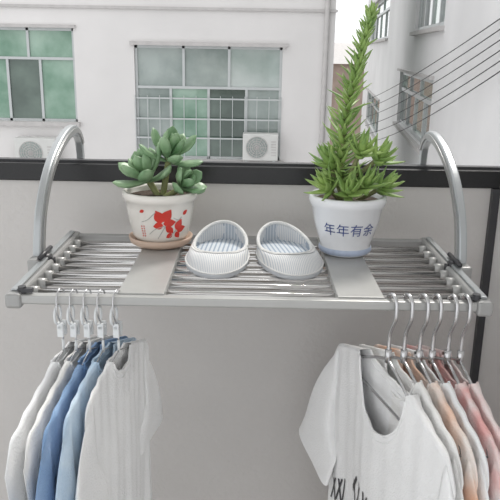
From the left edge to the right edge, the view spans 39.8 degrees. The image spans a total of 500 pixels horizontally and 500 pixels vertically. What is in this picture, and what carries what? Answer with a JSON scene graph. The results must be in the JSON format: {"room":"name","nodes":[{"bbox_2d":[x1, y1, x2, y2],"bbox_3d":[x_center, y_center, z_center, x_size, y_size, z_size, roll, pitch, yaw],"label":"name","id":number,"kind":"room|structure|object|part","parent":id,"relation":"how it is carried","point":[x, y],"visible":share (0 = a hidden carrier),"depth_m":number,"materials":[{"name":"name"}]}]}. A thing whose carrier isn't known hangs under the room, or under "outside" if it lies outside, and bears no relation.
{"room":"apartment balcony","nodes":[
{"label":"apartment balcony","id":0,"kind":"room"},
{"bbox_2d":[0,180,490,499],"bbox_3d":[-0.808,0.458,1.599,2.800,1.293,0.140,1,16,0],"label":"wall","id":1,"kind":"structure","parent":0,"point":[236,385],"depth_m":1.44,"materials":[{"name":"white paint"}]},
{"bbox_2d":[0,157,499,188],"bbox_3d":[-0.797,-0.168,1.375,2.800,0.034,0.071,1,16,0],"label":"railing","id":2,"kind":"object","parent":1,"relation":"on","point":[9,170],"depth_m":1.34,"materials":[{"name":"black metal"}]},
{"bbox_2d":[5,125,492,316],"bbox_3d":[0.001,-0.081,1.207,0.728,0.222,0.503,1,16,0],"label":"drying rack","id":3,"kind":"object","parent":2,"relation":"attached to","point":[147,282],"visible":0.9,"depth_m":1.11,"materials":[{"name":"silver metal"}]},
{"bbox_3d":[-0.341,0.024,1.166,0.024,0.023,0.363,1,16,0],"label":"rail","id":4,"kind":"part","parent":3,"relation":"part of","materials":[{"name":"grey plastic"}]},
{"bbox_3d":[-0.339,0.013,1.163,0.022,0.027,0.065,1,16,0],"label":"hinge knob","id":5,"kind":"part","parent":3,"relation":"part of","materials":[{"name":"plastic"}]},
{"bbox_3d":[-0.352,-0.115,1.284,0.014,0.212,0.339,1,16,0],"label":"support arm","id":6,"kind":"part","parent":3,"relation":"part of"},
{"bbox_2d":[53,288,73,361],"bbox_3d":[-0.277,0.141,1.023,0.010,0.179,0.351,3,16,8],"label":"clothes hanger","id":7,"kind":"object","parent":3,"relation":"hanging from","point":[61,324],"visible":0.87,"depth_m":1.01,"materials":[{"name":"plastic"}]},
{"bbox_2d":[5,335,106,499],"bbox_3d":[-0.282,0.424,1.105,0.023,0.571,0.396,3,16,8],"label":"shirt","id":8,"kind":"object","parent":7,"relation":"hanging from","point":[14,476],"visible":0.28,"depth_m":0.91,"materials":[{"name":"white fabric"}]},
{"bbox_2d":[66,288,85,360],"bbox_3d":[-0.258,0.140,1.023,0.010,0.175,0.330,3,16,8],"label":"clothes hanger","id":9,"kind":"object","parent":3,"relation":"hanging from","point":[75,324],"visible":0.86,"depth_m":1.01,"materials":[{"name":"plastic"}]},
{"bbox_2d":[23,335,112,499],"bbox_3d":[-0.263,0.433,1.108,0.023,0.591,0.376,3,16,8],"label":"shirt","id":10,"kind":"object","parent":9,"relation":"hanging from","point":[33,451],"visible":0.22,"depth_m":0.91,"materials":[{"name":"white fabric"}]},
{"bbox_2d":[80,288,99,364],"bbox_3d":[-0.238,0.138,1.022,0.010,0.170,0.304,3,16,9],"label":"clothes hanger","id":11,"kind":"object","parent":3,"relation":"hanging from","point":[88,324],"visible":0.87,"depth_m":1.01,"materials":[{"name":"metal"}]},
{"bbox_2d":[35,336,127,499],"bbox_3d":[-0.243,0.444,1.111,0.025,0.611,0.458,4,16,9],"label":"denim shirt","id":12,"kind":"object","parent":11,"relation":"hanging from","point":[52,440],"visible":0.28,"depth_m":0.92,"materials":[{"name":"blue fabric"}]},
{"bbox_2d":[94,288,112,361],"bbox_3d":[-0.218,0.133,1.021,0.010,0.160,0.249,4,16,10],"label":"clothes hanger","id":13,"kind":"object","parent":3,"relation":"hanging from","point":[102,324],"visible":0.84,"depth_m":1.01,"materials":[{"name":"plastic"}]},
{"bbox_2d":[55,337,136,499],"bbox_3d":[-0.223,0.425,1.105,0.023,0.571,0.406,4,16,10],"label":"shirt","id":14,"kind":"object","parent":13,"relation":"hanging from","point":[74,422],"visible":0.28,"depth_m":0.94,"materials":[{"name":"fabric"}]},
{"bbox_2d":[109,289,128,361],"bbox_3d":[-0.195,0.128,1.019,0.010,0.148,0.190,4,17,11],"label":"clothes hanger","id":15,"kind":"object","parent":3,"relation":"hanging from","point":[117,325],"visible":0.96,"depth_m":1.01,"materials":[{"name":"plastic"}]},
{"bbox_2d":[75,339,162,499],"bbox_3d":[-0.200,0.435,1.108,0.023,0.591,0.350,4,17,11],"label":"shirt","id":16,"kind":"object","parent":15,"relation":"hanging from","point":[123,412],"visible":0.99,"depth_m":1.05,"materials":[{"name":"white fabric"}]},
{"bbox_2d":[112,126,206,249],"bbox_3d":[-0.159,-0.114,1.234,0.163,0.212,0.134,1,16,0],"label":"potted succulent","id":17,"kind":"object","parent":3,"relation":"on","point":[159,214],"visible":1,"depth_m":1.21,"materials":[{"name":"green plant"}]},
{"bbox_2d":[122,183,196,241],"bbox_3d":[-0.162,-0.065,1.248,0.134,0.090,0.134,1,16,0],"label":"pot","id":18,"kind":"object","parent":17,"relation":"on","point":[157,212],"depth_m":1.21,"materials":[{"name":"beige ceramic"}]},
{"bbox_2d":[140,210,186,237],"bbox_3d":[-0.149,-0.045,1.202,0.084,0.055,0.019,-4,17,-16],"label":"print","id":19,"kind":"object","parent":17,"relation":"on","point":[153,223],"depth_m":1.20},
{"bbox_2d":[185,220,249,278],"bbox_3d":[-0.055,-0.005,1.180,0.112,0.047,0.211,2,16,3],"label":"slipper","id":20,"kind":"object","parent":3,"relation":"on","point":[220,250],"visible":1,"depth_m":1.16,"materials":[{"name":"plastic"}]},
{"bbox_3d":[-0.001,0.076,1.003,0.684,0.014,0.016,1,16,0],"label":"rail","id":21,"kind":"part","parent":3,"relation":"part of","materials":[{"name":"silver metal"}]},
{"bbox_3d":[0.000,-0.019,1.329,0.684,0.014,0.014,1,16,0],"label":"rail","id":22,"kind":"part","parent":3,"relation":"part of","materials":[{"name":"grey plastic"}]},
{"bbox_2d":[256,221,323,279],"bbox_3d":[0.067,-0.003,1.180,0.112,0.047,0.211,-2,16,-10],"label":"slipper","id":23,"kind":"object","parent":3,"relation":"on","point":[284,251],"visible":1,"depth_m":1.16,"materials":[{"name":"plastic"}]},
{"bbox_2d":[303,0,405,257],"bbox_3d":[0.182,-0.199,1.165,0.167,0.425,0.136,6,17,17],"label":"potted plant","id":24,"kind":"object","parent":3,"relation":"on","point":[347,212],"visible":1,"depth_m":1.16,"materials":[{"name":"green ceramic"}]},
{"bbox_2d":[309,188,386,257],"bbox_3d":[0.169,-0.047,1.213,0.135,0.106,0.135,1,16,0],"label":"pot","id":25,"kind":"object","parent":24,"relation":"attached to","point":[346,223],"depth_m":1.17,"materials":[{"name":"white ceramic"}]},
{"bbox_2d":[361,292,407,420],"bbox_3d":[0.205,0.148,1.023,0.010,0.180,0.301,-3,17,-15],"label":"clothes hanger","id":26,"kind":"object","parent":3,"relation":"hanging from","point":[388,351],"visible":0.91,"depth_m":1.01,"materials":[{"name":"metal"}]},
{"bbox_2d":[299,343,455,499],"bbox_3d":[0.190,0.482,1.117,0.057,0.628,0.586,-3,17,-14],"label":"t-shirt","id":27,"kind":"object","parent":26,"relation":"hanging from","point":[342,427],"visible":0.98,"depth_m":1.10,"materials":[{"name":"white fabric"}]},
{"bbox_2d":[330,477,366,499],"bbox_3d":[0.168,0.419,1.176,0.009,0.112,0.159,-2,16,-11],"label":"print","id":28,"kind":"object","parent":27,"relation":"attached to","point":[341,488],"depth_m":1.19,"materials":[{"name":"paint"}]},
{"bbox_2d":[391,293,416,383],"bbox_3d":[0.228,0.149,1.023,0.010,0.180,0.301,-3,17,-13],"label":"clothes hanger","id":29,"kind":"object","parent":3,"relation":"hanging from","point":[403,354],"visible":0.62,"depth_m":1.01,"materials":[{"name":"metal"}]},
{"bbox_2d":[359,344,463,499],"bbox_3d":[0.222,0.478,1.118,0.028,0.636,0.455,-3,17,-13],"label":"blouse","id":30,"kind":"object","parent":29,"relation":"hanging from","point":[410,386],"visible":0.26,"depth_m":0.96,"materials":[{"name":"white fabric"}]},
{"bbox_2d":[407,293,460,457],"bbox_3d":[0.251,0.149,1.023,0.010,0.180,0.301,-2,16,-11],"label":"clothes hanger","id":31,"kind":"object","parent":3,"relation":"hanging from","point":[419,352],"visible":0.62,"depth_m":1.01,"materials":[{"name":"metal"}]},
{"bbox_2d":[374,344,477,499],"bbox_3d":[0.245,0.479,1.118,0.029,0.636,0.456,-2,16,-11],"label":"blouse","id":32,"kind":"object","parent":31,"relation":"hanging from","point":[468,463],"visible":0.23,"depth_m":0.92,"materials":[{"name":"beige fabric"}]},
{"bbox_3d":[0.356,-0.103,1.284,0.014,0.212,0.339,1,16,0],"label":"support arm","id":33,"kind":"part","parent":3,"relation":"part of"},
{"bbox_2d":[422,293,472,450],"bbox_3d":[0.270,0.150,1.023,0.010,0.180,0.301,-2,16,-10],"label":"clothes hanger","id":34,"kind":"object","parent":3,"relation":"hanging from","point":[432,352],"visible":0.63,"depth_m":1.01,"materials":[{"name":"metal"}]},
{"bbox_2d":[391,344,488,499],"bbox_3d":[0.264,0.479,1.118,0.027,0.636,0.453,-2,16,-10],"label":"tank","id":35,"kind":"object","parent":34,"relation":"hanging from","point":[447,388],"visible":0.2,"depth_m":0.92,"materials":[{"name":"white fabric"}]},
{"bbox_3d":[0.339,0.025,1.163,0.022,0.027,0.065,1,16,0],"label":"hinge knob","id":36,"kind":"part","parent":3,"relation":"part of","materials":[{"name":"plastic"}]},
{"bbox_3d":[0.339,0.036,1.166,0.024,0.023,0.363,1,16,0],"label":"rail","id":37,"kind":"part","parent":3,"relation":"part of","materials":[{"name":"grey plastic"}]},
{"bbox_2d":[435,293,487,457],"bbox_3d":[0.293,0.150,1.023,0.010,0.180,0.301,-1,16,-8],"label":"clothes hanger","id":38,"kind":"object","parent":3,"relation":"hanging from","point":[447,353],"visible":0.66,"depth_m":1.01,"materials":[{"name":"metal"}]},
{"bbox_2d":[406,344,499,499],"bbox_3d":[0.287,0.479,1.118,0.026,0.636,0.455,-1,16,-8],"label":"floral blouse","id":39,"kind":"object","parent":38,"relation":"hanging from","point":[462,391],"visible":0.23,"depth_m":0.93,"materials":[{"name":"fabric"}]},
{"bbox_2d":[451,294,472,384],"bbox_3d":[0.312,0.150,1.023,0.010,0.180,0.301,-1,16,-7],"label":"clothes hanger","id":40,"kind":"object","parent":3,"relation":"hanging from","point":[460,353],"visible":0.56,"depth_m":1.01,"materials":[{"name":"metal"}]},
{"bbox_2d":[416,345,499,451],"bbox_3d":[0.306,0.480,1.118,0.026,0.636,0.455,-1,16,-6],"label":"pajama top","id":41,"kind":"object","parent":40,"relation":"hanging from","point":[475,389],"visible":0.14,"depth_m":0.96,"materials":[{"name":"pink fabric"}]},
{"bbox_2d":[0,158,499,169],"bbox_3d":[-0.797,-0.184,1.363,2.800,0.004,0.015,1,16,0],"label":"trim","id":42,"kind":"structure","parent":1,"relation":"attached to","point":[1,159],"depth_m":1.36,"materials":[{"name":"plastic"}]},
{"bbox_2d":[469,188,499,383],"bbox_3d":[0.469,0.501,1.526,0.015,1.293,0.012,1,16,0],"label":"trim","id":43,"kind":"structure","parent":1,"relation":"attached to","point":[495,193],"depth_m":1.39,"materials":[{"name":"plastic"}]},
{"bbox_2d":[374,110,376,128],"bbox_3d":[5.119,-5.314,28.099,0.014,0.917,2.011,3,16,6],"label":"pane","id":44,"kind":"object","parent":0,"point":[375,115],"depth_m":28.34,"materials":[{"name":"grey glass"}]},
{"bbox_2d":[381,13,385,37],"bbox_3d":[5.075,-8.489,26.189,0.016,0.997,2.514,3,16,6],"label":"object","id":45,"kind":"structure","parent":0,"point":[384,15],"depth_m":26.40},
{"bbox_2d":[404,75,409,87],"bbox_3d":[3.998,-4.278,17.472,0.015,0.452,1.810,3,16,6],"label":"pane","id":46,"kind":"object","parent":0,"point":[406,83],"depth_m":17.56,"materials":[{"name":"grey glass"}]},
{"bbox_2d":[412,78,419,93],"bbox_3d":[3.797,-3.763,15.685,0.015,0.452,1.931,3,16,6],"label":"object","id":47,"kind":"structure","parent":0,"point":[416,88],"depth_m":15.83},
{"bbox_2d":[414,99,423,135],"bbox_3d":[3.673,-2.851,14.920,0.014,0.878,1.508,3,16,6],"label":"pane","id":48,"kind":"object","parent":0,"point":[419,107],"depth_m":15.03,"materials":[{"name":"beige glass"}]},
{"bbox_2d":[478,202,499,426],"bbox_3d":[0.541,0.096,0.222,0.115,2.800,2.290,1,16,0],"label":"wall","id":49,"kind":"structure","parent":0,"point":[489,370],"depth_m":1.37,"materials":[{"name":"white paint"}]},
{"label":"outside","id":50,"kind":"structure","parent":0,"visible":0},
{"bbox_3d":[10.042,-2.323,42.531,100.000,0.200,78.800,1,16,0],"label":"ground","id":51,"kind":"structure","parent":50,"visible":0},
{"bbox_2d":[330,43,363,162],"bbox_3d":[4.663,-9.329,48.232,9.800,9.900,8.800,1,16,0],"label":"house","id":52,"kind":"structure","parent":51,"relation":"on","point":[340,53],"depth_m":44.07,"materials":[{"name":"paint"}]},
{"bbox_3d":[-6.164,-2.967,16.485,15.570,15.000,4.750,1,16,0],"label":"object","id":53,"kind":"object","parent":51,"relation":"on","visible":0},
{"bbox_2d":[0,0,336,162],"bbox_3d":[-6.176,-2.271,14.084,15.570,15.000,0.250,1,16,0],"label":"facade","id":54,"kind":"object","parent":53,"relation":"attached to","point":[104,57],"visible":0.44,"depth_m":13.44,"materials":[{"name":"paint"}]},
{"bbox_2d":[14,136,56,157],"bbox_3d":[-4.257,-1.944,13.842,0.820,0.630,0.377,1,16,0],"label":"air conditioner unit","id":55,"kind":"object","parent":54,"relation":"attached to","point":[24,146],"visible":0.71,"depth_m":13.64,"materials":[{"name":"white metal"}]},
{"bbox_2d":[19,141,42,157],"bbox_3d":[-4.339,-1.918,13.659,0.476,0.476,0.010,1,16,0],"label":"fan grille","id":56,"kind":"object","parent":55,"relation":"attached to","point":[27,149],"depth_m":13.65,"materials":[{"name":"grey metal"}]},
{"bbox_2d":[0,27,77,121],"bbox_3d":[-4.790,-3.483,13.705,2.700,1.795,0.090,1,16,0],"label":"window","id":57,"kind":"structure","parent":54,"relation":"attached to","point":[58,75],"depth_m":13.77,"materials":[{"name":"green glass"}]},
{"bbox_2d":[0,30,26,56],"bbox_3d":[-4.753,-4.072,13.548,0.810,0.574,0.010,1,16,0],"label":"pane","id":58,"kind":"object","parent":57,"relation":"attached to","point":[12,42],"depth_m":13.55,"materials":[{"name":"green glass"}]},
{"bbox_2d":[29,30,72,57],"bbox_3d":[-3.889,-4.056,13.544,0.918,0.574,0.010,1,16,0],"label":"pane","id":59,"kind":"object","parent":57,"relation":"attached to","point":[43,43],"depth_m":13.54,"materials":[{"name":"green glass"}]},
{"bbox_2d":[0,4,337,161],"bbox_3d":[-6.144,-3.280,13.598,15.600,3.010,0.120,1,16,0],"label":"ledges","id":60,"kind":"object","parent":54,"relation":"attached to","point":[2,123],"depth_m":13.29,"materials":[{"name":"white concrete"}]},
{"bbox_2d":[134,45,282,159],"bbox_3d":[-0.829,-2.936,13.843,2.900,2.210,0.090,1,16,0],"label":"window","id":61,"kind":"structure","parent":54,"relation":"attached to","point":[227,149],"depth_m":13.89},
{"bbox_2d":[137,48,181,85],"bbox_3d":[-1.788,-3.635,13.656,0.957,0.796,0.010,1,16,0],"label":"pane","id":62,"kind":"object","parent":61,"relation":"attached to","point":[156,66],"depth_m":13.65,"materials":[{"name":"grey glass"}]},
{"bbox_2d":[185,48,227,86],"bbox_3d":[-0.860,-3.619,13.660,0.899,0.796,0.010,1,16,0],"label":"pane","id":63,"kind":"object","parent":61,"relation":"attached to","point":[203,67],"depth_m":13.66,"materials":[{"name":"grey glass"}]},
{"bbox_2d":[230,49,279,87],"bbox_3d":[0.111,-3.601,13.656,1.044,0.796,0.010,1,16,0],"label":"pane","id":64,"kind":"object","parent":61,"relation":"attached to","point":[248,68],"depth_m":13.65,"materials":[{"name":"grey glass"}]},
{"bbox_2d":[135,95,281,160],"bbox_3d":[-0.837,-2.446,13.860,2.912,1.260,0.030,1,16,0],"label":"window grille","id":65,"kind":"object","parent":54,"relation":"attached to","point":[147,97],"depth_m":13.80,"materials":[{"name":"white metal"}]},
{"bbox_2d":[243,132,277,161],"bbox_3d":[0.206,-2.043,13.791,0.700,0.580,0.377,1,16,0],"label":"air conditioner unit","id":66,"kind":"object","parent":54,"relation":"attached to","point":[257,146],"visible":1,"depth_m":13.62,"materials":[{"name":"white metal"}]},
{"bbox_2d":[246,137,267,158],"bbox_3d":[0.135,-2.018,13.608,0.436,0.436,0.010,1,16,0],"label":"fan grille","id":67,"kind":"object","parent":66,"relation":"attached to","point":[256,147],"depth_m":13.61,"materials":[{"name":"grey metal"}]},
{"bbox_2d":[318,0,330,158],"bbox_3d":[1.437,-2.081,13.887,0.100,15.000,0.100,1,16,0],"label":"drain pipe","id":68,"kind":"object","parent":54,"relation":"attached to","point":[327,2],"visible":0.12,"depth_m":13.45,"materials":[{"name":"white plastic"}]},
{"bbox_3d":[6.371,-4.069,21.041,3.750,15.000,33.000,3,16,6],"label":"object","id":69,"kind":"object","parent":51,"relation":"on","visible":0},
{"bbox_2d":[359,0,499,165],"bbox_3d":[4.383,-4.162,21.241,0.252,15.000,33.000,3,16,6],"label":"facade","id":70,"kind":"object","parent":69,"relation":"attached to","point":[469,126],"visible":0.34,"depth_m":10.88,"materials":[{"name":"paint"}]},
{"bbox_2d":[367,93,379,134],"bbox_3d":[5.223,-5.818,28.994,0.090,1.390,8.044,3,16,6],"label":"window","id":71,"kind":"structure","parent":70,"relation":"attached to","point":[369,100],"depth_m":29.77,"materials":[{"name":"grey metal"}]},
{"bbox_2d":[372,0,389,39],"bbox_3d":[5.207,-9.081,27.320,0.090,1.510,10.055,3,16,6],"label":"window","id":72,"kind":"structure","parent":70,"relation":"attached to","point":[382,1],"depth_m":26.99,"materials":[{"name":"white metal"}]},
{"bbox_2d":[379,2,383,13],"bbox_3d":[5.273,-9.670,27.564,0.018,0.513,3.218,3,16,6],"label":"window","id":73,"kind":"structure","parent":72,"relation":"attached to","point":[381,6],"depth_m":27.77,"materials":[{"name":"white glass"}]},
{"bbox_2d":[364,0,444,153],"bbox_3d":[4.376,-5.086,22.486,0.105,6.640,21.870,3,16,6],"label":"ledges","id":74,"kind":"object","parent":70,"relation":"attached to","point":[411,141],"visible":0.58,"depth_m":15.00,"materials":[{"name":"grey concrete"}]},
{"bbox_2d":[399,72,432,142],"bbox_3d":[3.749,-3.276,15.579,0.090,1.330,6.033,3,16,6],"label":"window","id":75,"kind":"structure","parent":70,"relation":"attached to","point":[409,91],"depth_m":15.59,"materials":[{"name":"white metal"}]},
{"bbox_2d":[418,0,445,29],"bbox_3d":[3.615,-5.077,13.417,0.092,1.510,4.173,3,16,6],"label":"window","id":76,"kind":"structure","parent":70,"relation":"attached to","point":[421,1],"depth_m":14.23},
{"bbox_2d":[434,0,440,23],"bbox_3d":[3.564,-4.687,12.989,0.013,0.997,1.043,3,16,6],"label":"window pane","id":77,"kind":"structure","parent":76,"relation":"attached to","point":[437,3],"depth_m":13.17,"materials":[{"name":"white glass"}]},
{"bbox_2d":[365,18,499,139],"bbox_3d":[3.055,-2.827,13.683,0.112,3.214,14.030,2,16,3],"label":"overhead cables","id":78,"kind":"object","parent":70,"relation":"attached to","point":[499,18],"visible":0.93,"depth_m":9.73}
]}

